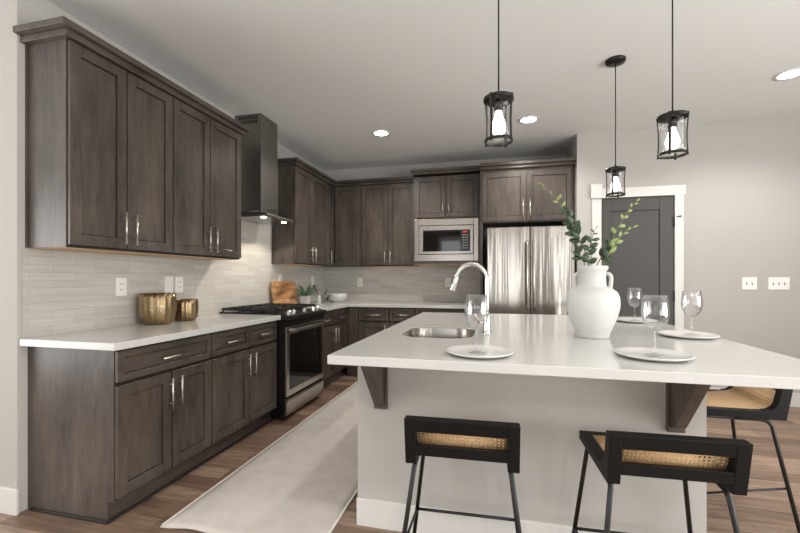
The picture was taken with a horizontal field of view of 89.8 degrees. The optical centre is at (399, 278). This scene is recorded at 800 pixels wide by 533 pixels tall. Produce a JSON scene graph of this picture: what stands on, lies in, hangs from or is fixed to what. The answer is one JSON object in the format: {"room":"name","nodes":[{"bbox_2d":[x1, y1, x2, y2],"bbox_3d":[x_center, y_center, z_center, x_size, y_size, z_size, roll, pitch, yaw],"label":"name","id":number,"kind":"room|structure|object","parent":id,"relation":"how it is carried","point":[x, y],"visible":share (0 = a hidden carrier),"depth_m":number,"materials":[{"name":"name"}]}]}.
{"room":"kitchen","nodes":[
{"label":"kitchen","id":0,"kind":"room"},
{"bbox_2d":[0,0,322,512],"bbox_3d":[-2.794,-0.161,4.293,2.600,2.775,3.900,0,0,14],"label":"wall","id":1,"kind":"structure","parent":0,"point":[13,356],"depth_m":2.11,"materials":[{"name":"grey paint"}]},
{"bbox_2d":[0,486,18,515],"bbox_3d":[-3.251,1.159,2.389,2.614,0.135,0.014,0,0,14],"label":"baseboard","id":2,"kind":"structure","parent":1,"relation":"attached to","point":[9,497],"depth_m":2.08,"materials":[{"name":"white paint"}]},
{"bbox_2d":[25,39,172,254],"bbox_3d":[-1.742,-0.698,2.421,0.329,1.075,0.690,0,0,14],"label":"upper cabinet","id":3,"kind":"object","parent":1,"relation":"attached to","point":[99,136],"visible":1,"depth_m":2.20,"materials":[{"name":"brown wood"}]},
{"bbox_2d":[13,16,249,135],"bbox_3d":[-1.649,-1.269,2.776,0.342,0.068,1.540,0,0,14],"label":"crown molding","id":4,"kind":"structure","parent":3,"relation":"on","point":[61,27],"depth_m":2.27,"materials":[{"name":"brown wood"}]},
{"bbox_2d":[116,278,126,295],"bbox_3d":[-1.843,0.055,2.656,0.008,0.120,0.078,0,0,14],"label":"wall outlet","id":5,"kind":"object","parent":1,"relation":"attached to","point":[121,283],"visible":1,"depth_m":2.65,"materials":[{"name":"white plastic"}]},
{"bbox_2d":[119,282,123,291],"bbox_3d":[-1.840,0.055,2.655,0.002,0.068,0.034,0,0,14],"label":"receptacle","id":6,"kind":"object","parent":5,"relation":"attached to","point":[121,284],"depth_m":2.65,"materials":[{"name":"white plastic"}]},
{"bbox_2d":[165,277,172,292],"bbox_3d":[-1.750,0.045,3.042,0.006,0.120,0.078,0,0,14],"label":"blank cover plate","id":7,"kind":"object","parent":1,"relation":"attached to","point":[168,280],"visible":1,"depth_m":3.03,"materials":[{"name":"white plastic"}]},
{"bbox_2d":[21,220,323,337],"bbox_3d":[-1.539,-0.179,3.935,0.008,0.987,3.760,0,0,14],"label":"backsplash","id":8,"kind":"structure","parent":1,"relation":"attached to","point":[62,291],"depth_m":2.72,"materials":[{"name":"tile"}]},
{"bbox_2d":[175,277,182,291],"bbox_3d":[-1.725,0.047,3.139,0.008,0.120,0.078,0,0,14],"label":"wall outlet","id":9,"kind":"object","parent":1,"relation":"attached to","point":[178,280],"visible":1,"depth_m":3.13,"materials":[{"name":"white plastic"}]},
{"bbox_2d":[141,98,240,259],"bbox_3d":[-1.568,-0.698,3.119,0.321,1.075,0.744,0,0,14],"label":"upper cabinet","id":10,"kind":"object","parent":1,"relation":"attached to","point":[206,153],"visible":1,"depth_m":3.02,"materials":[{"name":"brown wood"}]},
{"bbox_2d":[235,113,293,223],"bbox_3d":[-1.299,-1.054,3.901,0.489,0.985,0.900,0,0,14],"label":"range hood","id":11,"kind":"object","parent":1,"relation":"attached to","point":[259,171],"visible":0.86,"depth_m":3.79,"materials":[{"name":"silver metal"}]},
{"bbox_2d":[241,211,293,222],"bbox_3d":[-1.334,-0.595,3.910,0.400,0.047,0.500,0,0,14],"label":"hood","id":12,"kind":"object","parent":11,"relation":"attached to","point":[251,216],"depth_m":3.79,"materials":[{"name":"silver metal"}]},
{"bbox_2d":[272,165,327,265],"bbox_3d":[-1.153,-0.698,4.822,0.321,1.075,0.882,0,0,14],"label":"upper cabinet","id":13,"kind":"object","parent":1,"relation":"attached to","point":[302,196],"visible":0.99,"depth_m":4.50,"materials":[{"name":"brown wood"}]},
{"bbox_2d":[277,157,414,186],"bbox_3d":[-0.588,-1.269,4.910,1.392,0.068,1.414,0,0,14],"label":"crown molding","id":14,"kind":"structure","parent":13,"relation":"attached to","point":[295,161],"depth_m":5.15,"materials":[{"name":"brown wood"}]},
{"bbox_2d":[313,184,362,266],"bbox_3d":[-0.828,-0.699,5.443,0.660,1.072,0.476,0,0,14],"label":"upper cabinet","id":15,"kind":"object","parent":1,"relation":"attached to","point":[344,203],"visible":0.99,"depth_m":5.37,"materials":[{"name":"brown wood"}]},
{"bbox_2d":[0,368,799,532],"bbox_3d":[-0.125,1.277,1.095,9.300,0.100,8.850,0,0,14],"label":"floor","id":16,"kind":"structure","parent":0,"point":[759,511],"depth_m":2.28,"materials":[{"name":"brown wood"}]},
{"bbox_2d":[28,333,210,524],"bbox_3d":[-1.596,0.790,2.390,0.630,0.874,0.695,0,0,14],"label":"base cabinet","id":17,"kind":"object","parent":16,"relation":"on","point":[109,431],"visible":0.97,"depth_m":2.10,"materials":[{"name":"brown wood"}]},
{"bbox_2d":[204,321,276,461],"bbox_3d":[-1.417,0.790,3.121,0.630,0.874,0.805,0,0,14],"label":"base cabinet","id":18,"kind":"object","parent":16,"relation":"on","point":[243,359],"visible":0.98,"depth_m":3.00,"materials":[{"name":"brown wood"}]},
{"bbox_2d":[20,314,280,350],"bbox_3d":[-1.501,0.333,2.766,0.617,0.038,1.538,0,0,14],"label":"countertop","id":19,"kind":"structure","parent":18,"relation":"on","point":[136,335],"depth_m":2.34,"materials":[{"name":"white stone"}]},
{"bbox_2d":[138,293,176,324],"bbox_3d":[-1.681,0.208,2.786,0.232,0.212,0.232,0,0,14],"label":"pot","id":20,"kind":"object","parent":19,"relation":"on","point":[153,308],"visible":0.99,"depth_m":2.70,"materials":[{"name":"gold metal"}]},
{"bbox_2d":[174,299,198,320],"bbox_3d":[-1.611,0.235,3.021,0.175,0.158,0.175,0,0,14],"label":"pot","id":21,"kind":"object","parent":19,"relation":"on","point":[187,309],"visible":0.86,"depth_m":2.96,"materials":[{"name":"gold metal"}]},
{"bbox_2d":[160,381,357,532],"bbox_3d":[-0.429,1.220,3.309,0.838,0.012,2.952,0,0,14],"label":"runner rug","id":22,"kind":"object","parent":16,"relation":"on","point":[304,481],"visible":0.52,"depth_m":2.36,"materials":[{"name":"beige fabric"}]},
{"bbox_2d":[219,303,325,419],"bbox_3d":[-1.178,0.744,3.872,0.715,0.966,0.760,0,0,14],"label":"gas range","id":23,"kind":"object","parent":16,"relation":"on","point":[299,340],"visible":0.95,"depth_m":3.64,"materials":[{"name":"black metal"}]},
{"bbox_2d":[219,307,311,314],"bbox_3d":[-1.240,0.309,3.887,0.588,0.025,0.760,0,0,14],"label":"cooktop","id":24,"kind":"object","parent":23,"relation":"in","point":[230,311],"depth_m":3.56,"materials":[{"name":"black metal"}]},
{"bbox_2d":[322,307,346,387],"bbox_3d":[-1.036,0.790,4.686,0.630,0.874,0.877,0,0,14],"label":"base cabinet","id":25,"kind":"object","parent":16,"relation":"on","point":[335,321],"visible":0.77,"depth_m":4.64,"materials":[{"name":"brown wood"}]},
{"bbox_2d":[310,301,479,310],"bbox_3d":[-0.185,0.333,4.777,2.223,0.038,1.465,0,0,14],"label":"countertop","id":26,"kind":"structure","parent":25,"relation":"on","point":[328,305],"depth_m":4.87,"materials":[{"name":"white stone"}]},
{"bbox_2d":[271,281,297,303],"bbox_3d":[-1.315,0.170,4.591,0.061,0.284,0.520,0,0,14],"label":"cutting board","id":27,"kind":"object","parent":26,"relation":"on","point":[282,291],"visible":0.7,"depth_m":4.56,"materials":[{"name":"brown wood"}]},
{"bbox_2d":[295,283,317,303],"bbox_3d":[-1.118,0.173,4.922,0.272,0.282,0.404,0,0,14],"label":"potted plant","id":28,"kind":"object","parent":26,"relation":"on","point":[305,298],"visible":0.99,"depth_m":4.88,"materials":[{"name":"green plant"}]},
{"bbox_2d":[317,295,320,303],"bbox_3d":[-1.016,0.261,5.043,0.052,0.106,0.052,0,0,14],"label":"jar","id":29,"kind":"object","parent":26,"relation":"on","point":[318,296],"visible":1,"depth_m":5.02,"materials":[{"name":"white ceramic"}]},
{"bbox_2d":[320,295,324,302],"bbox_3d":[-1.007,0.262,5.144,0.086,0.105,0.086,0,0,14],"label":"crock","id":30,"kind":"object","parent":26,"relation":"on","point":[322,296],"visible":0.59,"depth_m":5.11,"materials":[{"name":"white ceramic"}]},
{"bbox_2d":[327,293,347,301],"bbox_3d":[-0.849,0.258,5.455,0.282,0.113,0.282,0,0,14],"label":"bowl","id":31,"kind":"object","parent":26,"relation":"on","point":[334,297],"visible":0.96,"depth_m":5.36,"materials":[{"name":"white ceramic"}]},
{"bbox_2d":[347,307,389,376],"bbox_3d":[-0.333,0.790,5.252,0.542,0.874,0.630,0,0,14],"label":"base cabinet","id":32,"kind":"object","parent":16,"relation":"on","point":[362,322],"visible":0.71,"depth_m":5.01,"materials":[{"name":"brown wood"}]},
{"bbox_2d":[390,308,414,326],"bbox_3d":[0.088,0.790,5.150,0.321,0.874,0.630,0,0,14],"label":"base cabinet","id":33,"kind":"object","parent":16,"relation":"on","point":[397,315],"visible":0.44,"depth_m":4.89,"materials":[{"name":"brown wood"}]},
{"bbox_2d":[415,308,479,315],"bbox_3d":[0.621,0.790,5.020,0.772,0.874,0.630,0,0,14],"label":"base cabinet","id":34,"kind":"object","parent":16,"relation":"on","point":[417,310],"visible":0.15,"depth_m":4.76,"materials":[{"name":"brown wood"}]},
{"bbox_2d":[402,415,521,532],"bbox_3d":[0.250,0.863,1.582,0.505,0.732,0.444,0,0,12],"label":"counter stool","id":35,"kind":"object","parent":16,"relation":"on","point":[501,444],"visible":1,"depth_m":1.42,"materials":[{"name":"black wood"}]},
{"bbox_2d":[480,171,484,312],"bbox_3d":[1.012,-0.005,4.926,0.028,2.465,0.624,0,0,14],"label":"panel","id":36,"kind":"object","parent":16,"relation":"on","point":[482,230],"visible":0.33,"depth_m":4.63,"materials":[{"name":"brown wood"}]},
{"bbox_2d":[487,225,574,314],"bbox_3d":[1.484,0.317,4.678,0.906,1.760,0.824,0,0,14],"label":"refrigerator","id":37,"kind":"object","parent":16,"relation":"on","point":[530,270],"visible":0.41,"depth_m":4.33,"materials":[{"name":"grey metal"}]},
{"bbox_2d":[357,366,706,532],"bbox_3d":[0.741,0.790,2.693,1.532,0.874,1.803,0,0,14],"label":"kitchen island","id":38,"kind":"object","parent":16,"relation":"on","point":[550,411],"visible":0.56,"depth_m":1.82,"materials":[{"name":"grey paint"}]},
{"bbox_2d":[361,366,387,408],"bbox_3d":[-0.122,0.494,1.858,0.066,0.285,0.254,0,0,14],"label":"corbel","id":39,"kind":"object","parent":38,"relation":"attached to","point":[376,378],"visible":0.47,"depth_m":1.88,"materials":[{"name":"brown wood"}]},
{"bbox_2d":[327,312,799,389],"bbox_3d":[0.846,0.333,2.487,1.826,0.038,2.174,0,0,14],"label":"island countertop","id":40,"kind":"structure","parent":38,"relation":"on","point":[542,345],"depth_m":1.66,"materials":[{"name":"white stone"}]},
{"bbox_2d":[401,327,474,337],"bbox_3d":[0.233,0.427,2.364,0.402,0.222,0.482,0,0,14],"label":"sink","id":41,"kind":"object","parent":40,"relation":"in","point":[423,332],"visible":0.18,"depth_m":2.59,"materials":[{"name":"grey metal"}]},
{"bbox_2d":[450,262,491,334],"bbox_3d":[0.402,0.110,2.277,0.238,0.409,0.084,0,0,6],"label":"faucet","id":42,"kind":"object","parent":40,"relation":"on","point":[486,326],"visible":1,"depth_m":2.27,"materials":[{"name":"silver metal"}]},
{"bbox_2d":[446,345,513,358],"bbox_3d":[0.328,0.305,1.662,0.276,0.018,0.276,0,0,14],"label":"dinner plate","id":43,"kind":"object","parent":40,"relation":"on","point":[489,351],"visible":1,"depth_m":1.69,"materials":[{"name":"white ceramic"}]},
{"bbox_2d":[464,295,488,353],"bbox_3d":[0.318,0.187,1.666,0.099,0.240,0.099,0,0,14],"label":"wine glass","id":44,"kind":"object","parent":43,"relation":"on","point":[466,295],"visible":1,"depth_m":1.66,"materials":[{"name":"clear glass"}]},
{"bbox_2d":[566,265,620,338],"bbox_3d":[1.035,0.123,2.160,0.267,0.382,0.267,0,0,14],"label":"vase","id":45,"kind":"object","parent":40,"relation":"on","point":[592,306],"visible":1,"depth_m":2.08,"materials":[{"name":"white ceramic"}]},
{"bbox_2d":[539,182,588,265],"bbox_3d":[0.899,-0.204,2.184,0.280,0.662,0.057,0,0,14],"label":"leafy branch","id":46,"kind":"object","parent":45,"relation":"in","point":[575,230],"visible":0.98,"depth_m":2.17,"materials":[{"name":"green plant"}]},
{"bbox_2d":[571,244,587,265],"bbox_3d":[0.975,-0.042,2.176,0.084,0.298,0.025,0,0,6],"label":"leafy branch","id":47,"kind":"object","parent":45,"relation":"in","point":[579,249],"visible":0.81,"depth_m":2.17,"materials":[{"name":"green plant"}]},
{"bbox_2d":[580,226,599,265],"bbox_3d":[1.010,-0.076,2.130,0.077,0.407,0.068,0,0,-21],"label":"leafy branch","id":48,"kind":"object","parent":45,"relation":"in","point":[594,245],"visible":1,"depth_m":2.13,"materials":[{"name":"green plant"}]},
{"bbox_2d":[597,198,639,264],"bbox_3d":[1.145,-0.147,2.129,0.224,0.548,0.032,0,0,14],"label":"leafy branch","id":49,"kind":"object","parent":45,"relation":"in","point":[613,230],"visible":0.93,"depth_m":2.12,"materials":[{"name":"green plant"}]},
{"bbox_2d":[602,225,637,265],"bbox_3d":[1.129,-0.074,2.104,0.209,0.404,0.035,0,0,27],"label":"leafy branch","id":50,"kind":"object","parent":45,"relation":"in","point":[606,253],"visible":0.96,"depth_m":2.10,"materials":[{"name":"green plant"}]},
{"bbox_2d":[617,317,657,322],"bbox_3d":[1.708,0.305,2.917,0.276,0.018,0.276,0,0,14],"label":"dinner plate","id":51,"kind":"object","parent":40,"relation":"on","point":[623,319],"visible":0.93,"depth_m":2.94,"materials":[{"name":"white ceramic"}]},
{"bbox_2d":[613,347,695,361],"bbox_3d":[1.007,0.305,1.601,0.276,0.018,0.276,0,0,14],"label":"dinner plate","id":52,"kind":"object","parent":40,"relation":"on","point":[668,355],"visible":0.99,"depth_m":1.62,"materials":[{"name":"white ceramic"}]},
{"bbox_2d":[641,296,669,356],"bbox_3d":[1.027,0.187,1.617,0.099,0.240,0.099,0,0,14],"label":"wine glass","id":53,"kind":"object","parent":52,"relation":"on","point":[667,296],"visible":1,"depth_m":1.60,"materials":[{"name":"clear glass"}]},
{"bbox_2d":[657,330,720,338],"bbox_3d":[1.550,0.305,2.163,0.276,0.018,0.276,0,0,14],"label":"dinner plate","id":54,"kind":"object","parent":40,"relation":"on","point":[673,333],"visible":1,"depth_m":2.17,"materials":[{"name":"white ceramic"}]},
{"bbox_2d":[666,383,710,432],"bbox_3d":[1.117,0.494,1.556,0.066,0.285,0.254,0,0,14],"label":"corbel","id":55,"kind":"object","parent":38,"relation":"attached to","point":[683,400],"visible":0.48,"depth_m":1.58,"materials":[{"name":"brown wood"}]},
{"bbox_2d":[572,165,574,224],"bbox_3d":[1.972,-0.005,4.692,0.028,2.465,0.624,0,0,14],"label":"panel","id":56,"kind":"object","parent":16,"relation":"on","point":[573,166],"visible":0.2,"depth_m":4.39,"materials":[{"name":"brown wood"}]},
{"bbox_2d":[572,430,752,532],"bbox_3d":[0.903,0.863,1.440,0.505,0.732,0.444,0,0,11],"label":"counter stool","id":57,"kind":"object","parent":16,"relation":"on","point":[685,458],"visible":1,"depth_m":1.27,"materials":[{"name":"black wood"}]},
{"bbox_2d":[707,386,799,532],"bbox_3d":[1.688,0.863,2.114,0.444,0.732,0.505,0,0,14],"label":"counter stool","id":58,"kind":"object","parent":16,"relation":"on","point":[729,402],"visible":0.54,"depth_m":1.94,"materials":[{"name":"black wood"}]},
{"bbox_2d":[48,0,799,170],"bbox_3d":[-0.125,-1.598,1.095,9.300,0.100,8.850,0,0,14],"label":"ceiling","id":59,"kind":"structure","parent":0,"point":[330,74],"depth_m":2.92,"materials":[{"name":"white paint"}]},
{"bbox_2d":[372,130,389,136],"bbox_3d":[-0.202,-1.544,4.271,0.196,0.007,0.196,0,0,14],"label":"recessed light","id":60,"kind":"object","parent":59,"relation":"in","point":[380,133],"visible":1,"depth_m":4.28,"materials":[{"name":"white paint"}]},
{"bbox_2d":[483,0,513,146],"bbox_3d":[0.425,-1.064,1.732,0.132,0.966,0.132,0,0,14],"label":"pendant light","id":61,"kind":"object","parent":59,"relation":"hanging from","point":[498,99],"visible":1,"depth_m":1.71,"materials":[{"name":"grey metal"}]},
{"bbox_2d":[518,115,538,123],"bbox_3d":[1.250,-1.544,3.909,0.196,0.007,0.196,0,0,14],"label":"recessed light","id":62,"kind":"object","parent":59,"relation":"in","point":[526,119],"visible":1,"depth_m":3.90,"materials":[{"name":"white paint"}]},
{"bbox_2d":[605,55,625,197],"bbox_3d":[1.526,-1.064,2.845,0.132,0.966,0.132,0,0,14],"label":"pendant light","id":63,"kind":"object","parent":59,"relation":"hanging from","point":[614,61],"visible":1,"depth_m":2.83,"materials":[{"name":"grey metal"}]},
{"bbox_2d":[656,0,689,159],"bbox_3d":[1.303,-1.064,1.920,0.132,0.966,0.132,0,0,14],"label":"pendant light","id":64,"kind":"object","parent":59,"relation":"hanging from","point":[672,141],"visible":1,"depth_m":1.90,"materials":[{"name":"grey metal"}]},
{"bbox_2d":[773,67,799,80],"bbox_3d":[2.952,-1.544,3.037,0.196,0.007,0.196,0,0,14],"label":"recessed light","id":65,"kind":"object","parent":59,"relation":"in","point":[795,72],"visible":1,"depth_m":3.05,"materials":[{"name":"white paint"}]},
{"bbox_2d":[323,154,565,302],"bbox_3d":[0.497,-0.161,5.436,3.253,2.775,0.120,0,0,14],"label":"wall","id":66,"kind":"structure","parent":0,"point":[401,170],"depth_m":5.49,"materials":[{"name":"grey paint"}]},
{"bbox_2d":[357,278,362,286],"bbox_3d":[-0.560,0.055,5.619,0.075,0.120,0.008,0,0,14],"label":"wall outlet","id":67,"kind":"object","parent":66,"relation":"attached to","point":[359,280],"visible":1,"depth_m":5.62,"materials":[{"name":"white plastic"}]},
{"bbox_2d":[362,183,418,266],"bbox_3d":[-0.135,-0.698,5.354,0.720,1.075,0.321,0,0,14],"label":"upper cabinet","id":68,"kind":"object","parent":66,"relation":"attached to","point":[387,209],"visible":0.99,"depth_m":5.23,"materials":[{"name":"brown wood"}]},
{"bbox_2d":[324,265,479,302],"bbox_3d":[-0.009,0.060,5.493,2.227,0.507,0.008,0,0,14],"label":"backsplash","id":69,"kind":"structure","parent":66,"relation":"attached to","point":[421,283],"depth_m":5.47,"materials":[{"name":"tile"}]},
{"bbox_2d":[413,174,479,265],"bbox_3d":[0.611,-0.724,5.116,0.835,1.098,0.429,0,0,14],"label":"upper cabinet","id":70,"kind":"object","parent":66,"relation":"attached to","point":[450,196],"visible":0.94,"depth_m":4.94,"materials":[{"name":"brown wood"}]},
{"bbox_2d":[414,218,477,260],"bbox_3d":[0.605,-0.475,5.116,0.790,0.519,0.370,0,0,14],"label":"microwave","id":71,"kind":"object","parent":70,"relation":"in","point":[456,239],"visible":1,"depth_m":4.94,"materials":[{"name":"silver metal"}]},
{"bbox_2d":[482,165,571,229],"bbox_3d":[1.482,-0.936,4.780,0.963,0.603,0.687,0,0,14],"label":"upper cabinet","id":72,"kind":"object","parent":66,"relation":"attached to","point":[510,197],"visible":0.95,"depth_m":4.50,"materials":[{"name":"brown wood"}]},
{"bbox_2d":[410,157,575,176],"bbox_3d":[1.065,-1.298,4.876,1.880,0.119,0.697,0,0,14],"label":"crown molding","id":73,"kind":"structure","parent":72,"relation":"on","point":[568,161],"depth_m":4.54,"materials":[{"name":"brown wood"}]},
{"bbox_2d":[566,116,799,392],"bbox_3d":[3.667,-0.161,4.295,3.447,2.775,0.836,0,0,14],"label":"wall","id":74,"kind":"structure","parent":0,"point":[741,179],"depth_m":3.97,"materials":[{"name":"grey paint"}]},
{"bbox_2d":[590,184,685,327],"bbox_3d":[2.446,0.116,4.145,0.882,2.222,0.034,0,0,14],"label":"door frame","id":75,"kind":"structure","parent":74,"relation":"attached to","point":[597,192],"depth_m":4.07,"materials":[{"name":"white paint"}]},
{"bbox_2d":[602,196,681,324],"bbox_3d":[2.481,0.188,4.154,0.736,2.066,0.100,0,0,14],"label":"door","id":76,"kind":"structure","parent":74,"relation":"in","point":[643,264],"depth_m":4.16,"materials":[{"name":"grey paint"}]},
{"bbox_2d":[742,277,756,289],"bbox_3d":[3.412,0.047,3.918,0.122,0.120,0.017,0,0,14],"label":"light switch","id":77,"kind":"object","parent":74,"relation":"attached to","point":[748,283],"visible":1,"depth_m":3.92,"materials":[{"name":"white plastic"}]},
{"bbox_2d":[709,388,799,407],"bbox_3d":[4.007,1.159,3.775,2.340,0.135,0.014,0,0,14],"label":"baseboard","id":78,"kind":"structure","parent":74,"relation":"attached to","point":[795,400],"depth_m":3.83,"materials":[{"name":"white paint"}]},
{"bbox_2d":[768,277,789,289],"bbox_3d":[3.646,0.047,3.861,0.172,0.120,0.017,0,0,14],"label":"light switch","id":79,"kind":"object","parent":74,"relation":"attached to","point":[774,283],"visible":1,"depth_m":3.86,"materials":[{"name":"white plastic"}]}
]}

